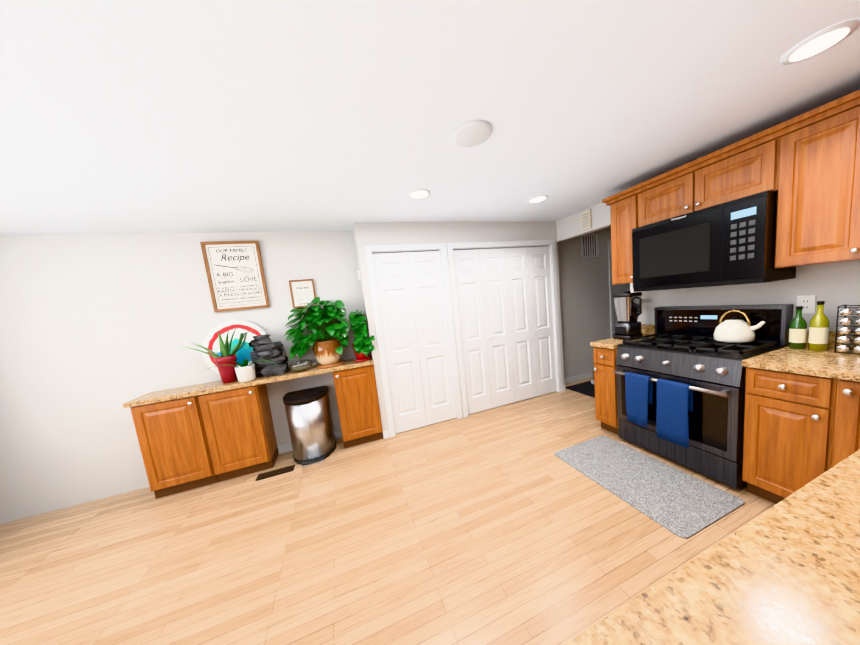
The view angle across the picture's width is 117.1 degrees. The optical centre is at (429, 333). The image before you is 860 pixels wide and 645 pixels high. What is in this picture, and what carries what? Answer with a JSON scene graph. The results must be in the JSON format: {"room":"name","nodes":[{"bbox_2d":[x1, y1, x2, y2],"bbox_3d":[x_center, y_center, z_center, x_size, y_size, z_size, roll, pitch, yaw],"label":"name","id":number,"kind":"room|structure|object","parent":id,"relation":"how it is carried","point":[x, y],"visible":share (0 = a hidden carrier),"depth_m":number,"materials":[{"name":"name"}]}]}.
{"room":"kitchen","nodes":[
{"label":"kitchen","id":0,"kind":"room"},
{"bbox_2d":[0,231,369,523],"bbox_3d":[-1.125,0.053,2.983,6.000,2.330,0.100,-8,7,-18],"label":"wall","id":1,"kind":"structure","parent":0,"point":[97,331],"depth_m":2.34,"materials":[{"name":"grey paint"}]},
{"bbox_2d":[200,241,269,311],"bbox_3d":[-1.905,-0.567,2.592,0.471,0.663,0.028,-8,7,-18],"label":"sign","id":2,"kind":"object","parent":1,"relation":"attached to","point":[235,275],"visible":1,"depth_m":2.58,"materials":[{"name":"white paper"}]},
{"bbox_2d":[289,279,316,307],"bbox_3d":[-1.350,-0.427,2.800,0.235,0.290,0.022,-8,7,-18],"label":"framed picture","id":3,"kind":"object","parent":1,"relation":"attached to","point":[303,294],"visible":1,"depth_m":2.79,"materials":[{"name":"white paper"}]},
{"bbox_2d":[278,371,592,453],"bbox_3d":[2.017,0.737,3.926,7.695,0.090,0.292,-8,7,-18],"label":"baseboard","id":4,"kind":"structure","parent":1,"relation":"attached to","point":[285,448],"depth_m":3.04,"materials":[{"name":"white wood"}]},
{"bbox_2d":[0,377,775,644],"bbox_3d":[1.520,1.103,2.078,10.300,0.100,3.900,-8,7,-18],"label":"floor","id":5,"kind":"structure","parent":0,"point":[502,525],"depth_m":1.60,"materials":[{"name":"brown wood"}]},
{"bbox_2d":[130,384,278,498],"bbox_3d":[-2.054,0.956,2.489,0.913,0.860,0.349,-8,7,-18],"label":"base cabinet","id":6,"kind":"object","parent":5,"relation":"on","point":[190,443],"visible":0.96,"depth_m":2.36,"materials":[{"name":"brown wood"}]},
{"bbox_2d":[123,356,373,407],"bbox_3d":[-1.601,0.437,2.614,2.027,0.040,0.333,-8,7,-18],"label":"countertop","id":7,"kind":"structure","parent":6,"relation":"on","point":[179,392],"depth_m":2.43,"materials":[{"name":"stone"}]},
{"bbox_2d":[180,326,267,382],"bbox_3d":[-1.882,0.193,2.448,0.780,0.537,0.296,-8,7,-18],"label":"aloe","id":8,"kind":"object","parent":7,"relation":"on","point":[227,372],"visible":1,"depth_m":2.46,"materials":[{"name":"green plant"}]},
{"bbox_2d":[202,320,265,374],"bbox_3d":[-1.915,0.155,2.620,0.580,0.579,0.052,-8,7,-18],"label":"art","id":9,"kind":"object","parent":7,"relation":"on","point":[211,341],"visible":0.35,"depth_m":2.61,"materials":[{"name":"paint"}]},
{"bbox_2d":[196,359,276,382],"bbox_3d":[-1.740,0.337,2.412,0.642,0.231,0.265,-8,7,-18],"label":"potted plant","id":10,"kind":"object","parent":7,"relation":"on","point":[245,371],"visible":1,"depth_m":2.42,"materials":[{"name":"white ceramic"}]},
{"bbox_2d":[248,334,289,376],"bbox_3d":[-1.597,0.212,2.597,0.315,0.405,0.184,-8,7,-18],"label":"rock","id":11,"kind":"object","parent":7,"relation":"on","point":[265,347],"visible":0.98,"depth_m":2.56,"materials":[{"name":"stone"}]},
{"bbox_2d":[289,360,312,371],"bbox_3d":[-1.310,0.332,2.675,0.224,0.088,0.224,-8,7,-18],"label":"glass bowl","id":12,"kind":"object","parent":7,"relation":"on","point":[300,368],"visible":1,"depth_m":2.64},
{"bbox_2d":[284,297,349,367],"bbox_3d":[-1.149,-0.011,2.693,0.622,0.727,0.371,-8,7,-18],"label":"pothos","id":13,"kind":"object","parent":7,"relation":"on","point":[327,350],"visible":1,"depth_m":2.66,"materials":[{"name":"green plant"}]},
{"bbox_2d":[349,310,375,361],"bbox_3d":[-0.728,0.017,2.803,0.232,0.556,0.419,-8,7,-18],"label":"pothos","id":14,"kind":"object","parent":7,"relation":"on","point":[362,346],"visible":1,"depth_m":2.72,"materials":[{"name":"green plant"}]},
{"bbox_2d":[255,465,294,480],"bbox_3d":[-1.470,1.323,2.507,0.320,0.006,0.116,-8,7,-18],"label":"floor vent","id":15,"kind":"object","parent":5,"relation":"in","point":[272,473],"visible":1,"depth_m":2.50,"materials":[{"name":"brown metal"}]},
{"bbox_2d":[283,386,335,467],"bbox_3d":[-1.236,0.939,2.705,0.422,0.668,0.387,-8,7,-18],"label":"trash can","id":16,"kind":"object","parent":5,"relation":"on","point":[310,425],"visible":1,"depth_m":2.59,"materials":[{"name":"metal"}]},
{"bbox_2d":[333,365,382,448],"bbox_3d":[-0.795,0.770,2.913,0.417,0.860,0.349,-8,7,-18],"label":"base cabinet","id":17,"kind":"object","parent":5,"relation":"on","point":[358,404],"visible":0.94,"depth_m":2.78,"materials":[{"name":"brown wood"}]},
{"bbox_2d":[353,222,389,437],"bbox_3d":[-0.626,0.003,2.951,0.130,2.330,0.280,-8,7,-18],"label":"wall pier","id":18,"kind":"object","parent":5,"relation":"on","point":[361,235],"visible":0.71,"depth_m":2.79,"materials":[{"name":"grey paint"}]},
{"bbox_2d":[438,222,463,416],"bbox_3d":[0.237,-0.124,3.243,0.140,2.330,0.280,-8,7,-18],"label":"wall pier","id":19,"kind":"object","parent":5,"relation":"on","point":[444,232],"visible":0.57,"depth_m":3.01,"materials":[{"name":"grey paint"}]},
{"bbox_2d":[550,221,563,391],"bbox_3d":[1.701,-0.341,3.737,0.110,2.330,0.280,-8,7,-18],"label":"wall pier","id":20,"kind":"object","parent":5,"relation":"on","point":[553,232],"visible":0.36,"depth_m":3.58,"materials":[{"name":"grey paint"}]},
{"bbox_2d":[566,381,594,397],"bbox_3d":[2.484,0.761,3.651,0.840,0.006,0.720,-8,7,-18],"label":"mat","id":21,"kind":"object","parent":5,"relation":"on","point":[587,388],"visible":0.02,"depth_m":3.75,"materials":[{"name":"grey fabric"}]},
{"bbox_2d":[593,347,618,434],"bbox_3d":[1.929,0.513,2.589,0.639,0.860,0.228,-8,7,-18],"label":"base cabinet","id":22,"kind":"object","parent":5,"relation":"on","point":[605,364],"visible":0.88,"depth_m":2.49,"materials":[{"name":"brown wood"}]},
{"bbox_2d":[590,324,654,348],"bbox_3d":[1.879,0.019,2.531,0.632,0.140,0.231,-8,7,-18],"label":"countertop","id":23,"kind":"structure","parent":22,"relation":"on","point":[646,329],"depth_m":2.52,"materials":[{"name":"stone"}]},
{"bbox_2d":[613,291,642,339],"bbox_3d":[1.908,-0.180,2.514,0.200,0.450,0.216,-8,7,-18],"label":"blender","id":24,"kind":"object","parent":23,"relation":"on","point":[628,306],"visible":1,"depth_m":2.47,"materials":[{"name":"black plastic"}]},
{"bbox_2d":[554,436,743,538],"bbox_3d":[1.533,1.057,1.988,0.620,0.008,0.950,-8,7,-18],"label":"area rug","id":25,"kind":"object","parent":5,"relation":"on","point":[677,502],"visible":1,"depth_m":1.83,"materials":[{"name":"grey carpet"}]},
{"bbox_2d":[614,304,792,489],"bbox_3d":[2.043,0.401,2.081,0.703,1.175,0.770,-8,7,-18],"label":"range","id":26,"kind":"object","parent":5,"relation":"on","point":[680,379],"visible":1,"depth_m":1.89,"materials":[{"name":"black metal"}]},
{"bbox_2d":[713,310,764,342],"bbox_3d":[2.192,-0.058,1.867,0.200,0.227,0.247,-8,7,-18],"label":"kettle","id":27,"kind":"object","parent":26,"relation":"on","point":[733,329],"visible":1,"depth_m":1.84,"materials":[{"name":"white ceramic"}]},
{"bbox_2d":[742,367,859,502],"bbox_3d":[2.343,0.602,1.449,0.607,0.860,0.628,-8,7,-18],"label":"base cabinet","id":28,"kind":"object","parent":5,"relation":"on","point":[801,430],"depth_m":1.46,"materials":[{"name":"brown wood"}]},
{"bbox_2d":[742,330,859,381],"bbox_3d":[2.267,0.107,1.416,0.636,0.140,0.570,-8,7,-18],"label":"countertop","id":29,"kind":"structure","parent":28,"relation":"on","point":[828,364],"depth_m":1.47,"materials":[{"name":"stone"}]},
{"bbox_2d":[788,306,806,348],"bbox_3d":[2.350,-0.039,1.677,0.067,0.270,0.067,-8,7,-18],"label":"oil bottle","id":30,"kind":"object","parent":29,"relation":"on","point":[798,332],"visible":1,"depth_m":1.66,"materials":[{"name":"green glass"}]},
{"bbox_2d":[808,301,829,350],"bbox_3d":[2.365,-0.047,1.597,0.069,0.300,0.069,-8,7,-18],"label":"oil bottle","id":31,"kind":"object","parent":29,"relation":"on","point":[818,339],"visible":1,"depth_m":1.58,"materials":[{"name":"yellow glass"}]},
{"bbox_2d":[834,304,859,353],"bbox_3d":[2.426,-0.038,1.433,0.117,0.308,0.216,-8,7,-18],"label":"spice rack","id":32,"kind":"object","parent":29,"relation":"on","point":[846,312],"visible":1,"depth_m":1.49,"materials":[{"name":"silver metal"}]},
{"bbox_2d":[0,0,859,234],"bbox_3d":[1.260,-1.296,1.797,10.300,0.100,3.900,-8,7,-18],"label":"ceiling","id":33,"kind":"structure","parent":0,"point":[156,116],"depth_m":1.17,"materials":[{"name":"white paint"}]},
{"bbox_2d":[408,188,429,198],"bbox_3d":[-0.088,-1.134,2.136,0.184,0.009,0.184,-8,7,-18],"label":"recessed light","id":34,"kind":"object","parent":33,"relation":"in","point":[418,193],"visible":1,"depth_m":2.12,"materials":[{"name":"white"}]},
{"bbox_2d":[453,120,491,146],"bbox_3d":[0.232,-1.082,1.434,0.210,0.018,0.210,-8,7,-18],"label":"ceiling speaker","id":35,"kind":"object","parent":33,"relation":"attached to","point":[472,133],"visible":0.96,"depth_m":1.41,"materials":[{"name":"grey plastic"}]},
{"bbox_2d":[528,195,547,202],"bbox_3d":[1.047,-1.305,2.551,0.184,0.009,0.184,-8,7,-18],"label":"recessed light","id":36,"kind":"object","parent":33,"relation":"in","point":[538,198],"visible":1,"depth_m":2.53,"materials":[{"name":"white"}]},
{"bbox_2d":[781,19,859,64],"bbox_3d":[1.601,-1.194,1.085,0.184,0.009,0.184,-8,7,-18],"label":"recessed light","id":37,"kind":"object","parent":33,"relation":"in","point":[820,42],"visible":1,"depth_m":1.07,"materials":[{"name":"white plastic"}]},
{"bbox_2d":[367,222,549,251],"bbox_3d":[0.433,-1.174,3.228,2.360,0.295,0.280,-8,7,-18],"label":"wall","id":38,"kind":"structure","parent":0,"point":[485,231],"depth_m":3.04,"materials":[{"name":"grey paint"}]},
{"bbox_2d":[372,251,455,433],"bbox_3d":[-0.141,0.097,2.998,0.765,2.005,0.062,-8,7,-18],"label":"closet door","id":39,"kind":"structure","parent":38,"relation":"in","point":[410,293],"depth_m":2.99,"materials":[{"name":"white wood"}]},
{"bbox_2d":[365,239,561,436],"bbox_3d":[0.589,-0.046,3.259,2.484,2.097,0.093,-8,7,-18],"label":"trim","id":40,"kind":"structure","parent":38,"relation":"attached to","point":[396,248],"depth_m":3.08,"materials":[{"name":"white wood"}]},
{"bbox_2d":[453,246,556,413],"bbox_3d":[1.032,-0.076,3.394,1.415,2.005,0.062,-8,7,-18],"label":"closet door","id":41,"kind":"structure","parent":38,"relation":"in","point":[504,298],"depth_m":3.38,"materials":[{"name":"white wood"}]},
{"bbox_2d":[557,226,610,377],"bbox_3d":[3.627,-0.643,4.545,4.100,2.330,0.180,-8,7,-18],"label":"wall","id":42,"kind":"structure","parent":0,"point":[584,299],"depth_m":4.03,"materials":[{"name":"grey paint"}]},
{"bbox_2d":[580,234,598,257],"bbox_3d":[2.407,-1.319,3.963,0.370,0.340,0.011,-8,7,-18],"label":"air vent","id":43,"kind":"object","parent":42,"relation":"in","point":[589,245],"visible":0.9,"depth_m":3.96,"materials":[{"name":"white metal"}]},
{"bbox_2d":[608,239,629,337],"bbox_3d":[3.886,-0.564,4.537,2.140,2.120,0.015,-8,7,-18],"label":"door frame","id":44,"kind":"structure","parent":42,"relation":"attached to","point":[618,289],"depth_m":4.21,"materials":[{"name":"white paint"}]},
{"bbox_2d":[556,202,859,331],"bbox_3d":[2.358,-0.229,2.170,0.100,2.330,3.520,-8,7,-18],"label":"wall","id":45,"kind":"structure","parent":0,"point":[833,285],"depth_m":1.87,"materials":[{"name":"grey paint"}]},
{"bbox_2d":[581,209,591,230],"bbox_3d":[1.823,-1.323,3.065,0.031,0.200,0.120,-8,7,-18],"label":"door chime","id":46,"kind":"object","parent":45,"relation":"attached to","point":[586,219],"visible":1,"depth_m":3.05,"materials":[{"name":"beige plastic"}]},
{"bbox_2d":[606,186,637,284],"bbox_3d":[1.933,-0.882,2.476,0.317,0.790,0.245,-8,7,-18],"label":"upper cabinet","id":47,"kind":"object","parent":45,"relation":"attached to","point":[624,208],"depth_m":2.43,"materials":[{"name":"brown wood"}]},
{"bbox_2d":[638,134,769,226],"bbox_3d":[2.076,-1.073,1.969,0.317,0.325,0.775,-8,7,-18],"label":"upper cabinet","id":48,"kind":"object","parent":45,"relation":"attached to","point":[739,172],"depth_m":1.84,"materials":[{"name":"brown wood"}]},
{"bbox_2d":[632,191,795,291],"bbox_3d":[2.083,-0.635,2.007,0.400,0.540,0.761,-8,7,-18],"label":"microwave","id":49,"kind":"object","parent":48,"relation":"attached to","point":[733,242],"visible":1,"depth_m":1.81,"materials":[{"name":"black metal"}]},
{"bbox_2d":[797,295,815,312],"bbox_3d":[2.457,-0.192,1.719,0.008,0.116,0.072,-8,7,-18],"label":"electrical outlet","id":50,"kind":"object","parent":45,"relation":"attached to","point":[807,302],"visible":0.96,"depth_m":1.71,"materials":[{"name":"white plastic"}]},
{"bbox_2d":[766,90,859,267],"bbox_3d":[2.316,-0.787,1.316,0.360,0.790,0.655,-8,7,-18],"label":"upper cabinet","id":51,"kind":"object","parent":45,"relation":"attached to","point":[806,165],"depth_m":1.44,"materials":[{"name":"brown wood"}]},
{"bbox_2d":[564,449,859,644],"bbox_3d":[1.334,0.321,0.450,3.057,0.140,0.667,-8,7,-18],"label":"countertop","id":52,"kind":"structure","parent":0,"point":[785,571],"depth_m":0.45,"materials":[{"name":"stone"}]}
]}

